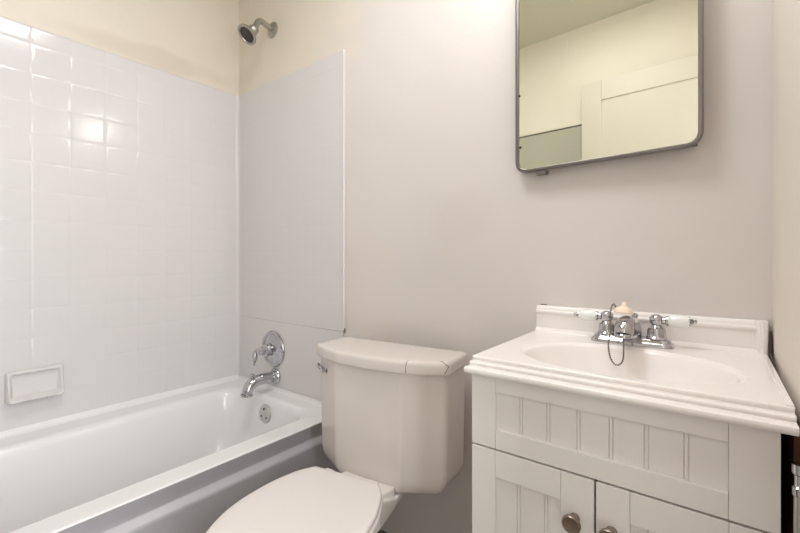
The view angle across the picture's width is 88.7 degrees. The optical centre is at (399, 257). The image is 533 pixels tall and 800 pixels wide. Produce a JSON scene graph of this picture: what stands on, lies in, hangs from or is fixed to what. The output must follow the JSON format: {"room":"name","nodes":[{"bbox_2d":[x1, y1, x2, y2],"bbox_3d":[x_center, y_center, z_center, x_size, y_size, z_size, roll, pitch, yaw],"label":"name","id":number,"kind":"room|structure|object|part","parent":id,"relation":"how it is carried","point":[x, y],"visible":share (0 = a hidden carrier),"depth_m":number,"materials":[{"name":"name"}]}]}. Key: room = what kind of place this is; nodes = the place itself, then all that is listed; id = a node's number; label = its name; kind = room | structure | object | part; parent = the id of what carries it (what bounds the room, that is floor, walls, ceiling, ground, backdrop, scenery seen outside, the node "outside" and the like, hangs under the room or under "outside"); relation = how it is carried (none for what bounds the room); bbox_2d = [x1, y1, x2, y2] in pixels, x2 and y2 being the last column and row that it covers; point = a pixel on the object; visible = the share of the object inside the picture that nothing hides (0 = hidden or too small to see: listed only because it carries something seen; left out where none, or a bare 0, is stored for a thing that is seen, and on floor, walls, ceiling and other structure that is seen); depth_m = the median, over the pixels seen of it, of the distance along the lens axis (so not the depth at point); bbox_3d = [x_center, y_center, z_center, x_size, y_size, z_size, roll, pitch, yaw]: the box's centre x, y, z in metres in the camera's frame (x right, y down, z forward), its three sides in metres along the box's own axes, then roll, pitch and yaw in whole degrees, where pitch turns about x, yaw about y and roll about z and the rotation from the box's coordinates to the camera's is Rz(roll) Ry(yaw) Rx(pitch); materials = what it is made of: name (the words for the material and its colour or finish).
{"room":"bathroom","nodes":[
{"label":"bathroom","id":0,"kind":"room"},
{"bbox_2d":[0,0,238,95],"bbox_3d":[-1.351,-0.220,1.486,0.100,2.440,1.800,0,0,38],"label":"wall","id":1,"kind":"structure","parent":0,"point":[194,40],"depth_m":1.79,"materials":[{"name":"beige paint"}]},
{"bbox_2d":[239,0,771,532],"bbox_3d":[0.007,-0.220,1.511,2.020,2.440,0.100,0,0,38],"label":"wall","id":2,"kind":"structure","parent":0,"point":[450,245],"depth_m":1.25,"materials":[{"name":"beige paint"}]},
{"bbox_2d":[238,18,277,44],"bbox_3d":[-0.645,-1.027,1.844,0.091,0.148,0.170,0,0,38],"label":"shower","id":3,"kind":"object","parent":2,"relation":"attached to","point":[247,33],"visible":1,"depth_m":1.82,"materials":[{"name":"silver metal"}]},
{"bbox_3d":[-0.626,-1.059,1.869,0.025,0.061,0.105,0,0,38],"label":"arm","id":4,"kind":"part","parent":3,"relation":"part of","materials":[{"name":"silver metal"}]},
{"bbox_2d":[515,0,703,175],"bbox_3d":[0.501,-0.547,1.033,0.429,0.639,0.034,0,0,40],"label":"medicine cabinet","id":5,"kind":"object","parent":2,"relation":"attached to","point":[596,80],"visible":1,"depth_m":1.01,"materials":[{"name":"silver metal"}]},
{"bbox_2d":[535,305,767,354],"bbox_3d":[0.571,0.166,0.992,0.479,0.069,0.031,0,0,38],"label":"backsplash","id":6,"kind":"structure","parent":2,"relation":"attached to","point":[747,336],"depth_m":0.92,"materials":[{"name":"white stone"}]},
{"bbox_2d":[772,0,799,426],"bbox_3d":[0.357,-0.220,0.230,0.100,2.440,1.700,0,0,38],"label":"wall","id":7,"kind":"structure","parent":0,"point":[785,13],"depth_m":0.68,"materials":[{"name":"beige paint"}]},
{"bbox_2d":[781,423,799,532],"bbox_3d":[0.653,0.618,0.701,0.008,0.765,0.368,0,0,38],"label":"trim","id":8,"kind":"structure","parent":7,"relation":"attached to","point":[790,444],"depth_m":0.61,"materials":[{"name":"brown wood"}]},
{"bbox_2d":[792,462,799,532],"bbox_3d":[0.511,0.632,0.523,0.014,0.736,0.014,0,0,38],"label":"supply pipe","id":9,"kind":"object","parent":7,"relation":"attached to","point":[795,465],"visible":1,"depth_m":0.52,"materials":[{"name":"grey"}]},
{"bbox_3d":[-0.117,1.040,0.533,3.220,0.080,1.800,0,0,38],"label":"floor","id":10,"kind":"structure","parent":0,"visible":0},
{"bbox_2d":[0,374,339,532],"bbox_3d":[-1.005,0.794,1.219,0.759,0.410,1.596,0,0,38],"label":"bathtub","id":11,"kind":"object","parent":10,"relation":"on","point":[172,461],"visible":0.85,"depth_m":1.43,"materials":[{"name":"white ceramic"}]},
{"bbox_2d":[0,16,345,431],"bbox_3d":[-1.007,-0.109,1.220,0.769,1.434,1.599,0,0,38],"label":"shower surround","id":12,"kind":"object","parent":11,"relation":"on","point":[156,225],"visible":1,"depth_m":1.70,"materials":[{"name":"white tile"}]},
{"bbox_2d":[5,364,63,404],"bbox_3d":[-1.284,0.445,1.444,0.043,0.107,0.157,0,0,38],"label":"soap dish","id":13,"kind":"object","parent":12,"relation":"attached to","point":[26,385],"visible":1,"depth_m":1.45,"materials":[{"name":"white ceramic"}]},
{"bbox_3d":[-1.308,-0.108,1.454,0.007,1.432,1.598,0,0,38],"label":"panel","id":14,"kind":"part","parent":12,"relation":"part of","materials":[{"name":"white tile"}]},
{"bbox_2d":[240,368,279,397],"bbox_3d":[-0.627,0.555,1.819,0.072,0.096,0.175,0,0,38],"label":"tub spout","id":15,"kind":"object","parent":12,"relation":"attached to","point":[273,376],"visible":1,"depth_m":1.80,"materials":[{"name":"silver metal"}]},
{"bbox_2d":[252,331,284,366],"bbox_3d":[-0.613,0.421,1.865,0.166,0.166,0.085,0,0,38],"label":"shower valve","id":16,"kind":"object","parent":12,"relation":"attached to","point":[272,349],"visible":1,"depth_m":1.86,"materials":[{"name":"silver metal"}]},
{"bbox_3d":[-0.648,0.450,1.857,0.051,0.079,0.023,0,0,23],"label":"lever","id":17,"kind":"part","parent":16,"relation":"part of","materials":[{"name":"silver metal"}]},
{"bbox_3d":[-0.615,0.421,1.861,0.057,0.057,0.057,0,0,38],"label":"handle","id":18,"kind":"part","parent":16,"relation":"part of","materials":[{"name":"silver metal"}]},
{"bbox_3d":[-0.521,0.447,1.851,0.747,0.322,0.007,0,0,38],"label":"panel","id":19,"kind":"part","parent":12,"relation":"part of","materials":[{"name":"white"}]},
{"bbox_3d":[-0.520,-0.268,1.851,0.744,1.112,0.006,0,0,38],"label":"panel","id":20,"kind":"part","parent":12,"relation":"part of","materials":[{"name":"white"}]},
{"bbox_3d":[-0.223,-0.272,1.619,0.010,1.108,0.010,0,0,38],"label":"edge trim","id":21,"kind":"part","parent":12,"relation":"part of","materials":[{"name":"white plastic"}]},
{"bbox_3d":[-0.592,0.682,1.790,0.080,0.080,0.013,0,0,38],"label":"overflow plate","id":22,"kind":"part","parent":11,"relation":"part of","materials":[{"name":"grey metal"}]},
{"bbox_2d":[206,337,467,532],"bbox_3d":[-0.184,0.640,1.052,0.485,0.718,0.721,0,0,32],"label":"toilet","id":23,"kind":"object","parent":10,"relation":"on","point":[393,413],"visible":1,"depth_m":1.13,"materials":[{"name":"glazed porcelain"},{"name":"plastic"},{"name":"chrome"}]},
{"bbox_3d":[-0.233,0.588,0.919,0.338,0.018,0.433,0,0,32],"label":"seat lid","id":24,"kind":"part","parent":23,"relation":"part of","materials":[{"name":"white plastic"}]},
{"bbox_3d":[-0.244,0.360,1.318,0.022,0.028,0.028,0,0,-29],"label":"flush lever","id":25,"kind":"part","parent":23,"relation":"part of","materials":[{"name":"silver metal"}]},
{"bbox_3d":[-0.233,0.606,0.919,0.344,0.016,0.439,0,0,32],"label":"seat","id":26,"kind":"part","parent":23,"relation":"part of","materials":[{"name":"white plastic"}]},
{"bbox_3d":[-0.051,0.300,1.267,0.485,0.038,0.216,0,0,32],"label":"tank lid","id":27,"kind":"part","parent":23,"relation":"part of","materials":[{"name":"white ceramic"}]},
{"bbox_3d":[-0.049,0.492,1.275,0.463,0.345,0.190,0,0,32],"label":"tank","id":28,"kind":"part","parent":23,"relation":"part of","materials":[{"name":"white ceramic"}]},
{"bbox_2d":[472,374,780,532],"bbox_3d":[0.442,0.614,0.832,0.455,0.772,0.439,0,0,38],"label":"vanity cabinet","id":29,"kind":"object","parent":10,"relation":"on","point":[545,460],"visible":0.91,"depth_m":0.67,"materials":[{"name":"white paint"}]},
{"bbox_3d":[0.169,0.298,0.811,0.050,0.140,0.018,0,0,38],"label":"drawer","id":30,"kind":"part","parent":29,"relation":"part of","materials":[{"name":"white paint"}]},
{"bbox_3d":[0.169,0.637,0.811,0.050,0.530,0.018,0,0,38],"label":"door","id":31,"kind":"part","parent":29,"relation":"part of","materials":[{"name":"white paint"}]},
{"bbox_3d":[0.237,0.397,0.758,0.122,0.051,0.018,0,0,38],"label":"rail","id":32,"kind":"part","parent":29,"relation":"part of","materials":[{"name":"white paint"}]},
{"bbox_3d":[0.238,0.637,0.760,0.122,0.432,0.010,0,0,38],"label":"beaded panel","id":33,"kind":"part","parent":29,"relation":"part of","materials":[{"name":"white paint"}]},
{"bbox_3d":[0.291,0.444,0.689,0.031,0.031,0.027,0,0,38],"label":"knob","id":34,"kind":"part","parent":29,"relation":"part of","materials":[{"name":"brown metal"}]},
{"bbox_3d":[0.336,0.444,0.654,0.031,0.031,0.027,0,0,38],"label":"knob","id":35,"kind":"part","parent":29,"relation":"part of","materials":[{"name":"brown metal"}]},
{"bbox_3d":[0.328,0.244,0.688,0.351,0.030,0.018,0,0,38],"label":"rail","id":36,"kind":"part","parent":29,"relation":"part of","materials":[{"name":"white paint"}]},
{"bbox_3d":[0.328,0.349,0.688,0.351,0.037,0.018,0,0,38],"label":"rail","id":37,"kind":"part","parent":29,"relation":"part of","materials":[{"name":"white paint"}]},
{"bbox_3d":[0.329,0.295,0.690,0.351,0.074,0.010,0,0,38],"label":"beaded panel","id":38,"kind":"part","parent":29,"relation":"part of","materials":[{"name":"white paint"}]},
{"bbox_3d":[0.350,0.637,0.671,0.050,0.530,0.018,0,0,38],"label":"door","id":39,"kind":"part","parent":29,"relation":"part of","materials":[{"name":"white paint"}]},
{"bbox_2d":[464,304,799,436],"bbox_3d":[0.451,0.229,0.831,0.486,0.199,0.432,0,0,38],"label":"countertop","id":40,"kind":"structure","parent":29,"relation":"on","point":[721,369],"depth_m":0.81,"materials":[{"name":"white stone"}]},
{"bbox_2d":[574,309,696,348],"bbox_3d":[0.514,0.162,0.923,0.253,0.075,0.140,0,0,38],"label":"sink faucet","id":41,"kind":"object","parent":40,"relation":"on","point":[628,328],"visible":0.98,"depth_m":0.92,"materials":[{"name":"silver metal"}]},
{"bbox_3d":[0.465,0.141,1.013,0.039,0.028,0.028,0,0,38],"label":"porcelain lever","id":42,"kind":"part","parent":41,"relation":"part of","materials":[{"name":"white ceramic"}]},
{"bbox_3d":[0.500,0.155,0.989,0.042,0.055,0.042,0,0,38],"label":"handle","id":43,"kind":"part","parent":41,"relation":"part of","materials":[{"name":"silver metal"}]},
{"bbox_2d":[607,302,633,365],"bbox_3d":[0.492,0.167,0.911,0.058,0.139,0.039,0,0,-27],"label":"stopper","id":44,"kind":"object","parent":41,"relation":"on","point":[623,308],"visible":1,"depth_m":0.91,"materials":[{"name":"beige rubber"}]},
{"bbox_3d":[0.482,0.170,0.909,0.034,0.134,0.031,0,0,38],"label":"bead chain","id":45,"kind":"part","parent":44,"relation":"part of","materials":[{"name":"brown"}]},
{"bbox_3d":[0.514,0.160,0.924,0.047,0.063,0.138,0,0,38],"label":"spout","id":46,"kind":"part","parent":41,"relation":"part of","materials":[{"name":"silver metal"}]},
{"bbox_3d":[0.540,0.191,0.958,0.170,0.018,0.052,0,0,38],"label":"plate","id":47,"kind":"part","parent":41,"relation":"part of","materials":[{"name":"silver metal"}]},
{"bbox_3d":[0.581,0.155,0.926,0.042,0.055,0.042,0,0,38],"label":"handle","id":48,"kind":"part","parent":41,"relation":"part of","materials":[{"name":"silver metal"}]},
{"bbox_3d":[0.613,0.139,0.899,0.039,0.028,0.028,0,0,38],"label":"porcelain lever","id":49,"kind":"part","parent":41,"relation":"part of","materials":[{"name":"white ceramic"}]},
{"bbox_3d":[0.420,0.637,0.620,0.122,0.432,0.010,0,0,38],"label":"beaded panel","id":50,"kind":"part","parent":29,"relation":"part of","materials":[{"name":"white paint"}]},
{"bbox_3d":[0.419,0.397,0.618,0.122,0.051,0.018,0,0,38],"label":"rail","id":51,"kind":"part","parent":29,"relation":"part of","materials":[{"name":"white paint"}]}
]}

